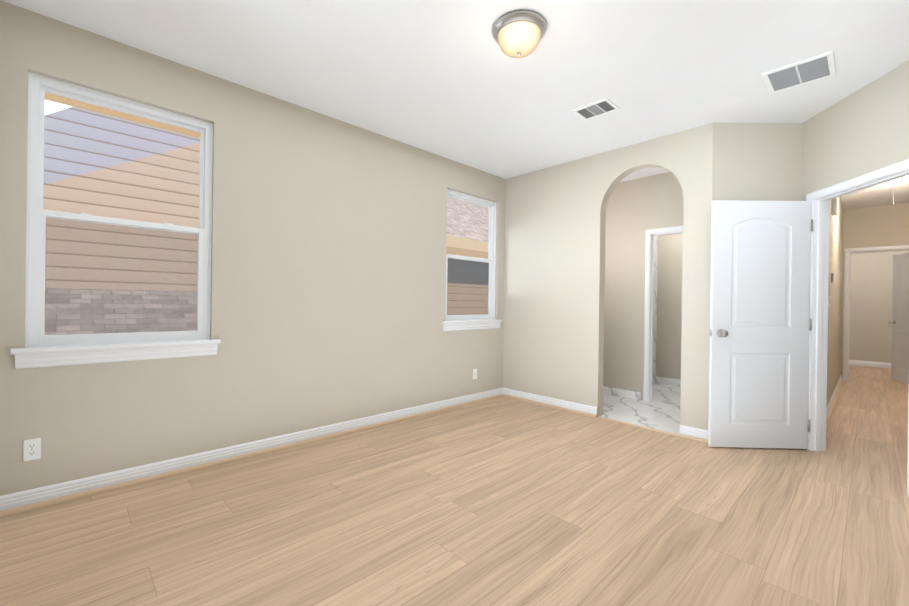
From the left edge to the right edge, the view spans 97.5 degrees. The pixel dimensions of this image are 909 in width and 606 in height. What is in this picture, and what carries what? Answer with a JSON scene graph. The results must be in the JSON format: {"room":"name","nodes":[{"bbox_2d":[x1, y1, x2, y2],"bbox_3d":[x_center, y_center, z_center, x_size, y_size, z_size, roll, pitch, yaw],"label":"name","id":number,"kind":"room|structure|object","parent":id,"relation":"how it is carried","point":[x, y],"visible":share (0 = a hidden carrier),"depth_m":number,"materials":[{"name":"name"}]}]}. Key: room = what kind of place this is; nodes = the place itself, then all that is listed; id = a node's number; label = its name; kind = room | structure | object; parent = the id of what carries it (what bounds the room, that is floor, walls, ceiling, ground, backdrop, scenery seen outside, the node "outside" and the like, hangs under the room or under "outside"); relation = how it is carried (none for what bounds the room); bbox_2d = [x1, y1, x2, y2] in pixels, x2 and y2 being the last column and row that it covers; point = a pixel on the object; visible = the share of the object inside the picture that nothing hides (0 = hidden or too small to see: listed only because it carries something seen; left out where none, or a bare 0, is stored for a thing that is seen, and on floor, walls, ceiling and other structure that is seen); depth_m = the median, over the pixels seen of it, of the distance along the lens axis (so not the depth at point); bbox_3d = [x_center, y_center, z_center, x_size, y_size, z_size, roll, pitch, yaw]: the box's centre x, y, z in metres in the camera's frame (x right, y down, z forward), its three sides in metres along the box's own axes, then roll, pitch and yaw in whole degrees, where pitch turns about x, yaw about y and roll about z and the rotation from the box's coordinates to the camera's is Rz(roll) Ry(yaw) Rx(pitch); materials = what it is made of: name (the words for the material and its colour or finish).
{"room":"empty bedroom","nodes":[
{"label":"empty bedroom","id":0,"kind":"room"},
{"bbox_2d":[0,0,505,495],"bbox_3d":[-0.963,-0.217,3.622,4.497,2.740,0.154,1,0,-44],"label":"wall","id":1,"kind":"structure","parent":0,"point":[328,270],"depth_m":3.03,"materials":[{"name":"paint"}]},
{"bbox_2d":[23,438,40,460],"bbox_3d":[-2.339,0.811,2.206,0.068,0.115,0.008,1,0,-44],"label":"electrical outlet","id":2,"kind":"object","parent":1,"relation":"attached to","point":[31,449],"visible":1,"depth_m":2.20,"materials":[{"name":"white plastic"}]},
{"bbox_2d":[10,339,220,368],"bbox_3d":[-2.039,0.307,2.500,0.994,0.112,0.094,1,0,-44],"label":"window sill","id":3,"kind":"structure","parent":1,"relation":"attached to","point":[41,356],"depth_m":2.41,"materials":[{"name":"white wood"}]},
{"bbox_2d":[25,72,212,346],"bbox_3d":[-2.079,-0.503,2.552,0.897,1.555,0.079,1,0,-44],"label":"window","id":4,"kind":"structure","parent":1,"relation":"in","point":[39,86],"depth_m":2.41,"materials":[{"name":"white plastic"}]},
{"bbox_2d":[44,218,197,334],"bbox_3d":[-2.109,-0.136,2.579,0.816,0.736,0.001,1,0,-44],"label":"screen","id":5,"kind":"object","parent":4,"relation":"attached to","point":[138,296],"depth_m":2.54,"materials":[{"name":"grey"}]},
{"bbox_2d":[45,92,199,138],"bbox_3d":[-2.217,-1.388,2.756,3.088,0.150,0.357,1,0,-44],"label":"soffit","id":6,"kind":"structure","parent":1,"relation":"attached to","point":[104,111],"depth_m":2.78,"materials":[{"name":"beige wood"}]},
{"bbox_2d":[0,380,843,517],"bbox_3d":[2.222,1.183,3.859,9.196,0.029,3.941,1,0,-44],"label":"trim","id":7,"kind":"structure","parent":1,"relation":"attached to","point":[38,505],"depth_m":3.00,"materials":[{"name":"beige wood"}]},
{"bbox_2d":[0,360,890,510],"bbox_3d":[3.370,1.160,4.647,12.331,0.104,4.017,1,0,-38],"label":"baseboard","id":8,"kind":"structure","parent":1,"relation":"attached to","point":[23,498],"depth_m":3.03,"materials":[{"name":"white wood"}]},
{"bbox_2d":[445,189,496,320],"bbox_3d":[0.171,-0.518,4.710,0.878,1.480,0.079,1,0,-44],"label":"window","id":9,"kind":"structure","parent":1,"relation":"in","point":[491,206],"depth_m":4.90,"materials":[{"name":"white plastic"}]},
{"bbox_2d":[447,258,488,314],"bbox_3d":[0.141,-0.169,4.736,0.797,0.698,0.001,1,0,-44],"label":"screen","id":10,"kind":"object","parent":9,"relation":"attached to","point":[466,287],"depth_m":4.75,"materials":[{"name":"grey"}]},
{"bbox_2d":[442,319,501,330],"bbox_3d":[0.212,0.255,4.657,0.975,0.112,0.094,1,0,-44],"label":"window sill","id":11,"kind":"structure","parent":1,"relation":"attached to","point":[452,325],"depth_m":4.59,"materials":[{"name":"white wood"}]},
{"bbox_2d":[473,369,476,378],"bbox_3d":[0.242,0.833,4.681,0.068,0.115,0.008,1,0,-44],"label":"electrical outlet","id":12,"kind":"object","parent":1,"relation":"attached to","point":[474,373],"visible":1,"depth_m":4.67,"materials":[{"name":"white plastic"}]},
{"bbox_2d":[0,365,908,605],"bbox_3d":[3.619,1.216,4.654,12.834,0.001,5.308,1,0,-44],"label":"floor","id":13,"kind":"structure","parent":0,"point":[503,501],"depth_m":2.11,"materials":[{"name":"brown wood"}]},
{"bbox_2d":[2,0,908,209],"bbox_3d":[3.658,-1.574,4.649,12.834,0.100,5.308,1,0,-44],"label":"ceiling","id":14,"kind":"structure","parent":0,"point":[449,79],"depth_m":2.57,"materials":[{"name":"paint"}]},
{"bbox_2d":[492,10,546,57],"bbox_3d":[0.369,-1.487,2.278,0.309,0.158,0.309,1,0,-44],"label":"ceiling light","id":15,"kind":"object","parent":14,"relation":"attached to","point":[518,34],"visible":1,"depth_m":2.20,"materials":[{"name":"white glass"}]},
{"bbox_2d":[572,98,619,119],"bbox_3d":[1.136,-1.553,3.208,0.227,0.008,0.290,1,0,-44],"label":"ceiling vent","id":16,"kind":"object","parent":14,"relation":"in","point":[597,108],"visible":1,"depth_m":3.20,"materials":[{"name":"white metal"}]},
{"bbox_2d":[762,51,835,93],"bbox_3d":[2.312,-1.536,2.678,0.347,0.008,0.347,1,0,-44],"label":"ceiling vent","id":17,"kind":"object","parent":14,"relation":"in","point":[812,69],"visible":1,"depth_m":2.66,"materials":[{"name":"white metal"}]},
{"bbox_2d":[503,123,712,429],"bbox_3d":[1.454,-0.184,4.267,0.116,2.740,2.260,1,0,-44],"label":"wall","id":18,"kind":"structure","parent":0,"point":[554,277],"depth_m":4.29,"materials":[{"name":"paint"}]},
{"bbox_2d":[597,416,678,435],"bbox_3d":[1.759,1.186,3.860,0.040,0.009,0.777,1,0,-44],"label":"trim","id":19,"kind":"structure","parent":18,"relation":"attached to","point":[639,426],"depth_m":3.83,"materials":[{"name":"beige wood"}]},
{"bbox_2d":[600,383,680,433],"bbox_3d":[2.462,1.207,4.948,2.517,0.024,1.640,1,0,-44],"label":"floor","id":20,"kind":"structure","parent":0,"point":[660,410],"depth_m":4.46,"materials":[{"name":"tile"}]},
{"bbox_2d":[603,172,682,399],"bbox_3d":[2.414,-0.172,4.868,0.116,2.740,1.756,1,0,-44],"label":"wall","id":21,"kind":"structure","parent":0,"point":[636,209],"depth_m":5.00,"materials":[{"name":"paint"}]},
{"bbox_2d":[603,386,640,399],"bbox_3d":[2.054,1.143,5.135,0.012,0.100,0.671,1,0,-44],"label":"baseboard","id":22,"kind":"structure","parent":21,"relation":"attached to","point":[622,392],"depth_m":5.05,"materials":[{"name":"stone"}]},
{"bbox_2d":[643,225,682,400],"bbox_3d":[2.644,0.156,4.613,0.133,2.092,0.814,1,0,-44],"label":"door frame","id":23,"kind":"structure","parent":21,"relation":"attached to","point":[649,232],"depth_m":4.84,"materials":[{"name":"white wood"}]},
{"bbox_2d":[653,236,657,383],"bbox_3d":[2.483,-0.172,5.716,1.158,2.740,0.396,1,0,-44],"label":"door jamb","id":24,"kind":"structure","parent":0,"point":[655,307],"depth_m":5.93,"materials":[{"name":"white wood"}]},
{"bbox_2d":[656,233,682,378],"bbox_3d":[3.334,-0.160,5.750,0.116,2.740,1.756,1,0,-44],"label":"wall","id":25,"kind":"structure","parent":0,"point":[669,306],"depth_m":5.85,"materials":[{"name":"paint"}]},
{"bbox_2d":[656,376,680,386],"bbox_3d":[3.406,1.156,5.565,0.012,0.110,1.129,1,0,-44],"label":"baseboard","id":26,"kind":"structure","parent":25,"relation":"attached to","point":[668,381],"depth_m":5.84,"materials":[{"name":"white wood"}]},
{"bbox_2d":[712,123,801,200],"bbox_3d":[2.628,-0.167,3.460,0.866,2.740,0.116,1,0,1],"label":"wall","id":27,"kind":"structure","parent":0,"point":[757,161],"depth_m":3.40,"materials":[{"name":"paint"}]},
{"bbox_2d":[827,197,843,404],"bbox_3d":[4.630,-0.141,4.948,4.468,2.740,0.116,1,0,-44],"label":"wall","id":28,"kind":"structure","parent":0,"point":[835,295],"depth_m":5.10,"materials":[{"name":"paint"}]},
{"bbox_2d":[831,198,837,215],"bbox_3d":[4.272,-1.085,4.476,0.135,0.180,0.048,1,0,-44],"label":"door chime","id":29,"kind":"object","parent":28,"relation":"attached to","point":[834,209],"visible":0.9,"depth_m":4.43,"materials":[{"name":"white plastic"}]},
{"bbox_2d":[801,60,908,200],"bbox_3d":[2.922,-0.161,2.667,0.116,2.740,1.452,1,0,6],"label":"wall","id":30,"kind":"structure","parent":0,"point":[863,130],"depth_m":2.86,"materials":[{"name":"paint"}]},
{"bbox_2d":[708,200,812,448],"bbox_3d":[2.511,0.175,3.285,0.588,2.030,0.601,1,0,-44],"label":"door leaf","id":31,"kind":"structure","parent":30,"relation":"in","point":[760,324],"depth_m":3.27,"materials":[{"name":"white wood"}]},
{"bbox_2d":[806,159,908,497],"bbox_3d":[2.940,0.153,2.867,0.149,2.112,0.901,1,0,6],"label":"door frame","id":32,"kind":"structure","parent":30,"relation":"attached to","point":[819,322],"depth_m":3.25,"materials":[{"name":"white wood"}]},
{"bbox_2d":[841,202,908,375],"bbox_3d":[6.608,-0.115,6.029,0.116,2.740,1.062,1,0,-44],"label":"wall","id":33,"kind":"structure","parent":0,"point":[878,226],"depth_m":6.12,"materials":[{"name":"paint"}]},
{"bbox_2d":[842,245,908,381],"bbox_3d":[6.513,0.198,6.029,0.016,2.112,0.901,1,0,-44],"label":"door frame","id":34,"kind":"structure","parent":33,"relation":"attached to","point":[845,311],"depth_m":6.32,"materials":[{"name":"white wood"}]},
{"bbox_2d":[889,253,908,383],"bbox_3d":[7.022,0.234,6.193,0.700,2.030,0.364,1,0,-44],"label":"door","id":35,"kind":"structure","parent":33,"relation":"in","point":[899,322],"depth_m":6.33,"materials":[{"name":"white wood"}]},
{"bbox_2d":[849,250,908,362],"bbox_3d":[8.592,-0.090,7.864,0.116,2.740,3.088,1,0,-44],"label":"wall","id":36,"kind":"structure","parent":0,"point":[871,289],"depth_m":8.00,"materials":[{"name":"paint"}]},
{"label":"outside","id":37,"kind":"structure","parent":0,"visible":0},
{"bbox_2d":[44,288,196,334],"bbox_3d":[-4.248,0.396,3.108,8.395,1.115,2.210,1,0,-44],"label":"brick wall","id":38,"kind":"structure","parent":37,"point":[191,315],"depth_m":4.44,"materials":[{"name":"grey brick"}]},
{"bbox_2d":[43,107,199,291],"bbox_3d":[-4.972,-3.004,3.907,8.395,5.800,0.001,1,0,-44],"label":"siding","id":39,"kind":"object","parent":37,"point":[158,197],"depth_m":4.81,"materials":[{"name":"beige wood"}]},
{"bbox_2d":[45,100,71,114],"bbox_3d":[-4.787,-1.841,4.062,2.142,1.920,0.001,1,0,-44],"label":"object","id":40,"kind":"structure","parent":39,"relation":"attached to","point":[52,107],"depth_m":4.40,"materials":[{"name":"white"}]},
{"bbox_2d":[447,283,487,314],"bbox_3d":[1.892,1.395,10.287,9.457,3.575,0.001,1,0,-44],"label":"wall","id":41,"kind":"structure","parent":37,"point":[464,298],"depth_m":8.71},
{"bbox_2d":[447,258,488,284],"bbox_3d":[1.921,-0.695,10.283,9.457,0.605,0.001,1,0,-44],"label":"wall","id":42,"kind":"structure","parent":41,"relation":"on","point":[465,268],"depth_m":8.71,"materials":[{"name":"grey"}]},
{"bbox_2d":[446,246,487,258],"bbox_3d":[1.940,-1.072,10.269,9.457,0.150,0.039,1,0,-44],"label":"frieze","id":43,"kind":"object","parent":42,"relation":"attached to","point":[470,253],"depth_m":8.63},
{"bbox_2d":[447,197,488,241],"bbox_3d":[-1.347,-3.891,13.733,9.457,4.955,9.727,1,0,-44],"label":"roof","id":44,"kind":"structure","parent":37,"point":[459,222],"depth_m":11.21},
{"bbox_2d":[446,235,487,251],"bbox_3d":[1.956,-1.254,10.255,9.457,0.215,0.077,1,0,-44],"label":"roof fascia","id":45,"kind":"object","parent":44,"relation":"attached to","point":[464,243],"depth_m":8.57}
]}

